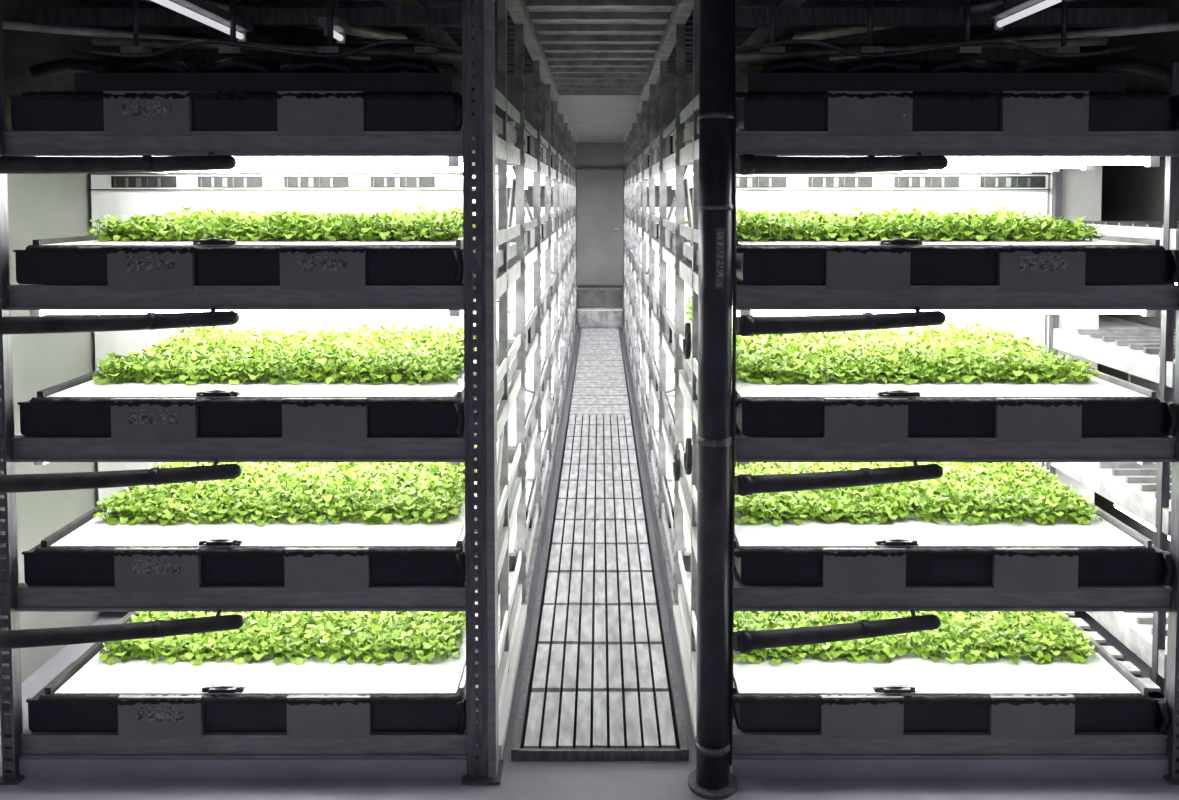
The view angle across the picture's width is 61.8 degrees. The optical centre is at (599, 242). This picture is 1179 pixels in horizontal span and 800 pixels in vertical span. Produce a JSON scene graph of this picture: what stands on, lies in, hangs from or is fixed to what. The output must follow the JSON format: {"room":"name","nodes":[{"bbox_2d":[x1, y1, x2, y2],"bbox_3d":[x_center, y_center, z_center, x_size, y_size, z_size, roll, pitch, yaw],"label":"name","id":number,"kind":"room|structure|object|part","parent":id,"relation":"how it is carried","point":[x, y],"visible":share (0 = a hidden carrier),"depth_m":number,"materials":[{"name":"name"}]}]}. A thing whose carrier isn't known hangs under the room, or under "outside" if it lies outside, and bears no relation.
{"room":"indoor vertical farm","nodes":[
{"label":"indoor vertical farm","id":0,"kind":"room"},
{"bbox_2d":[2,0,280,682],"bbox_3d":[-2.935,0.099,10.967,0.130,3.600,15.100,0,3,0],"label":"wall","id":1,"kind":"structure","parent":0,"point":[40,206],"depth_m":5.08,"materials":[{"name":"painted metal"}]},
{"bbox_2d":[3,0,496,77],"bbox_3d":[-1.756,-1.096,5.504,2.311,0.458,5.900,0,3,0],"label":"frame","id":2,"kind":"object","parent":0,"point":[437,45],"depth_m":4.85,"materials":[{"name":"black metal"}]},
{"bbox_2d":[0,324,1178,799],"bbox_3d":[0.000,2.017,9.556,8.400,0.100,18.300,0,3,0],"label":"floor","id":3,"kind":"structure","parent":0,"point":[520,780],"depth_m":4.03,"materials":[{"name":"paint"}]},
{"bbox_2d":[0,0,527,784],"bbox_3d":[-1.620,0.472,4.753,2.440,3.440,1.650,0,3,0],"label":"rack","id":4,"kind":"object","parent":3,"relation":"on","point":[308,151],"visible":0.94,"depth_m":4.06,"materials":[{"name":"black metal"}]},
{"bbox_2d":[0,152,236,173],"bbox_3d":[-1.959,-0.312,3.866,1.014,0.097,0.082,0,3,-9],"label":"pipe","id":5,"kind":"object","parent":4,"relation":"attached to","point":[147,163],"visible":1,"depth_m":3.85,"materials":[{"name":"paint"}]},
{"bbox_2d":[0,306,238,334],"bbox_3d":[-1.959,0.312,3.896,1.014,0.097,0.082,0,3,-9],"label":"pipe","id":6,"kind":"object","parent":4,"relation":"attached to","point":[151,320],"visible":1,"depth_m":3.88,"materials":[{"name":"paint"}]},
{"bbox_2d":[0,459,241,492],"bbox_3d":[-1.959,0.938,3.925,1.014,0.097,0.082,0,3,-9],"label":"pipe","id":7,"kind":"object","parent":4,"relation":"attached to","point":[17,483],"visible":1,"depth_m":3.91,"materials":[{"name":"paint"}]},
{"bbox_2d":[0,609,244,649],"bbox_3d":[-1.959,1.561,3.954,1.014,0.097,0.082,0,3,-9],"label":"pipe","id":8,"kind":"object","parent":4,"relation":"attached to","point":[25,638],"visible":1,"depth_m":3.94,"materials":[{"name":"paint"}]},
{"bbox_2d":[29,57,474,102],"bbox_3d":[-1.544,-0.729,4.646,1.848,0.188,1.050,0,3,0],"label":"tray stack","id":9,"kind":"object","parent":4,"relation":"on","point":[129,76],"visible":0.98,"depth_m":4.12,"materials":[{"name":"black plastic"}]},
{"bbox_2d":[86,205,475,240],"bbox_3d":[-1.444,-0.105,4.835,1.660,0.151,1.199,0,3,0],"label":"leafy plants","id":10,"kind":"object","parent":4,"relation":"on","point":[253,225],"visible":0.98,"depth_m":4.36,"materials":[{"name":"green plant"}]},
{"bbox_2d":[93,319,475,384],"bbox_3d":[-1.448,0.519,4.866,1.643,0.153,1.188,0,3,0],"label":"leafy plants","id":11,"kind":"object","parent":4,"relation":"in","point":[246,355],"visible":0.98,"depth_m":4.55,"materials":[{"name":"green plant"}]},
{"bbox_2d":[93,445,476,525],"bbox_3d":[-1.444,1.144,4.894,1.660,0.151,1.199,0,3,0],"label":"leafy plants","id":12,"kind":"object","parent":4,"relation":"in","point":[432,489],"visible":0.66,"depth_m":4.51,"materials":[{"name":"green plant"}]},
{"bbox_2d":[99,579,477,664],"bbox_3d":[-1.448,1.766,4.925,1.643,0.153,1.188,0,3,0],"label":"leafy plants","id":13,"kind":"object","parent":4,"relation":"in","point":[287,628],"visible":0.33,"depth_m":4.47,"materials":[{"name":"green plant"}]},
{"bbox_3d":[-0.470,0.472,4.753,0.140,3.440,1.650,0,3,0],"label":"frame","id":14,"kind":"part","parent":4,"relation":"part of","materials":[{"name":"metal"}]},
{"bbox_2d":[507,13,577,612],"bbox_3d":[-1.390,0.148,11.615,1.980,3.440,12.070,0,3,0],"label":"shelving","id":15,"kind":"object","parent":3,"relation":"on","point":[542,301],"visible":0.08,"depth_m":7.16,"materials":[{"name":"metal"}]},
{"bbox_2d":[511,328,688,760],"bbox_3d":[0.000,1.875,10.950,0.760,0.048,13.500,0,3,0],"label":"walkway grating","id":16,"kind":"object","parent":3,"relation":"on","point":[600,681],"visible":1,"depth_m":5.70,"materials":[{"name":"galvanised steel"},{"name":"dark steel"}]},
{"bbox_2d":[577,286,622,329],"bbox_3d":[0.000,1.198,18.107,0.840,0.730,0.820,0,3,0],"label":"step platform","id":17,"kind":"object","parent":3,"relation":"on","point":[598,306],"visible":0.98,"depth_m":17.92,"materials":[{"name":"metal"}]},
{"bbox_2d":[622,13,692,612],"bbox_3d":[1.390,0.148,11.615,1.980,3.440,12.070,0,3,0],"label":"shelving","id":18,"kind":"object","parent":3,"relation":"on","point":[657,301],"visible":0.03,"depth_m":7.57,"materials":[{"name":"metal"}]},
{"bbox_2d":[688,0,736,799],"bbox_3d":[0.462,0.504,3.958,0.200,3.450,0.200,0,3,0],"label":"vertical pipe","id":19,"kind":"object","parent":3,"relation":"on","point":[712,779],"depth_m":3.91,"materials":[{"name":"paint"}]},
{"bbox_2d":[672,0,1178,784],"bbox_3d":[1.450,0.472,4.753,2.100,3.440,1.650,0,3,0],"label":"rack","id":20,"kind":"object","parent":3,"relation":"on","point":[909,716],"visible":0.84,"depth_m":4.08,"materials":[{"name":"black metal"}]},
{"bbox_3d":[0.470,0.472,4.753,0.140,3.440,1.650,0,3,0],"label":"frame","id":21,"kind":"part","parent":20,"relation":"part of","materials":[{"name":"metal"}]},
{"bbox_2d":[732,609,940,652],"bbox_3d":[0.961,1.561,3.955,0.877,0.097,0.084,-1,3,-11],"label":"pipe","id":22,"kind":"object","parent":20,"relation":"attached to","point":[742,640],"visible":1,"depth_m":3.92,"materials":[{"name":"paint"}]},
{"bbox_2d":[733,459,942,495],"bbox_3d":[0.961,0.938,3.926,0.877,0.097,0.084,-1,3,-11],"label":"pipe","id":23,"kind":"object","parent":20,"relation":"attached to","point":[743,484],"visible":1,"depth_m":3.90,"materials":[{"name":"paint"}]},
{"bbox_2d":[734,306,945,336],"bbox_3d":[0.961,0.312,3.896,0.877,0.097,0.084,-1,3,-11],"label":"pipe","id":24,"kind":"object","parent":20,"relation":"attached to","point":[744,325],"visible":1,"depth_m":3.86,"materials":[{"name":"paint"}]},
{"bbox_2d":[735,152,948,174],"bbox_3d":[0.961,-0.312,3.867,0.877,0.097,0.084,-1,3,-11],"label":"pipe","id":25,"kind":"object","parent":20,"relation":"attached to","point":[745,164],"visible":1,"depth_m":3.83,"materials":[{"name":"paint"}]},
{"bbox_2d":[733,611,1098,664],"bbox_3d":[1.413,1.764,4.921,1.691,0.157,1.203,0,3,0],"label":"leafy plants","id":26,"kind":"object","parent":20,"relation":"in","point":[980,629],"visible":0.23,"depth_m":4.47,"materials":[{"name":"green plant"}]},
{"bbox_2d":[732,322,1100,384],"bbox_3d":[1.396,0.521,4.865,1.660,0.151,1.199,0,3,0],"label":"leafy plants","id":27,"kind":"object","parent":20,"relation":"in","point":[852,356],"visible":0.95,"depth_m":4.51,"materials":[{"name":"green plant"}]},
{"bbox_2d":[734,462,1102,524],"bbox_3d":[1.413,1.141,4.892,1.691,0.157,1.203,0,3,0],"label":"leafy plants","id":28,"kind":"object","parent":20,"relation":"in","point":[988,488],"visible":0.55,"depth_m":4.48,"materials":[{"name":"green plant"}]},
{"bbox_2d":[736,205,1105,240],"bbox_3d":[1.392,-0.106,4.837,1.643,0.153,1.188,0,3,0],"label":"leafy plants","id":29,"kind":"object","parent":20,"relation":"on","point":[813,225],"visible":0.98,"depth_m":4.35,"materials":[{"name":"green plant"}]},
{"bbox_2d":[736,57,1170,102],"bbox_3d":[1.544,-0.729,4.646,1.848,0.188,1.050,0,3,0],"label":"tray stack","id":30,"kind":"object","parent":20,"relation":"on","point":[819,76],"visible":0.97,"depth_m":4.12,"materials":[{"name":"black plastic"}]},
{"bbox_2d":[1063,611,1164,697],"bbox_3d":[2.325,1.861,4.803,0.070,0.030,1.380,0,3,0],"label":"shelf","id":31,"kind":"object","parent":20,"relation":"attached to","point":[1147,688],"depth_m":4.37,"materials":[{"name":"metal"}]},
{"bbox_2d":[1042,62,1178,695],"bbox_3d":[2.857,0.624,6.186,0.685,3.000,3.700,0,3,0],"label":"shelf","id":32,"kind":"object","parent":3,"relation":"on","point":[1143,493],"visible":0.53,"depth_m":4.85,"materials":[{"name":"metal"}]},
{"bbox_2d":[507,132,692,323],"bbox_3d":[0.190,-0.258,18.533,6.120,3.600,0.150,0,3,0],"label":"wall","id":33,"kind":"structure","parent":0,"point":[588,155],"depth_m":18.40,"materials":[{"name":"grey paint"}]},
{"bbox_2d":[576,168,623,284],"bbox_3d":[0.000,-0.292,18.401,0.940,2.200,0.092,0,3,0],"label":"door","id":34,"kind":"structure","parent":33,"relation":"in","point":[599,191],"depth_m":18.40,"materials":[{"name":"paint"}]},
{"bbox_2d":[95,0,1134,142],"bbox_3d":[0.200,-1.624,10.335,6.400,0.300,16.400,0,3,0],"label":"ceiling","id":35,"kind":"structure","parent":0,"point":[600,54],"depth_m":6.86,"materials":[{"name":"metal"}]},
{"bbox_2d":[151,0,252,41],"bbox_3d":[-1.780,-1.185,4.224,0.100,0.440,1.350,0,3,0],"label":"ceiling lamp","id":36,"kind":"object","parent":35,"relation":"hanging from","point":[202,11],"depth_m":4.42,"materials":[{"name":"white plastic"}]},
{"bbox_2d":[318,0,351,43],"bbox_3d":[-1.300,-1.214,4.823,0.100,0.440,0.250,0,3,0],"label":"ceiling lamp","id":37,"kind":"object","parent":35,"relation":"hanging from","point":[340,27],"depth_m":4.80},
{"bbox_2d":[987,0,1073,30],"bbox_3d":[1.840,-1.184,4.199,0.100,0.440,0.700,0,3,0],"label":"ceiling lamp","id":38,"kind":"object","parent":35,"relation":"hanging from","point":[1010,11],"depth_m":4.31,"materials":[{"name":"white plastic"}]},
{"bbox_2d":[735,0,1178,73],"bbox_3d":[1.756,-1.096,5.504,2.311,0.458,5.900,0,3,0],"label":"frame","id":39,"kind":"object","parent":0,"point":[970,22],"depth_m":4.85,"materials":[{"name":"black metal"}]},
{"bbox_2d":[951,0,1178,544],"bbox_3d":[3.325,0.099,10.967,0.150,3.600,15.100,0,3,0],"label":"wall","id":40,"kind":"structure","parent":0,"point":[1129,192],"depth_m":5.97,"materials":[{"name":"metal"}]}
]}

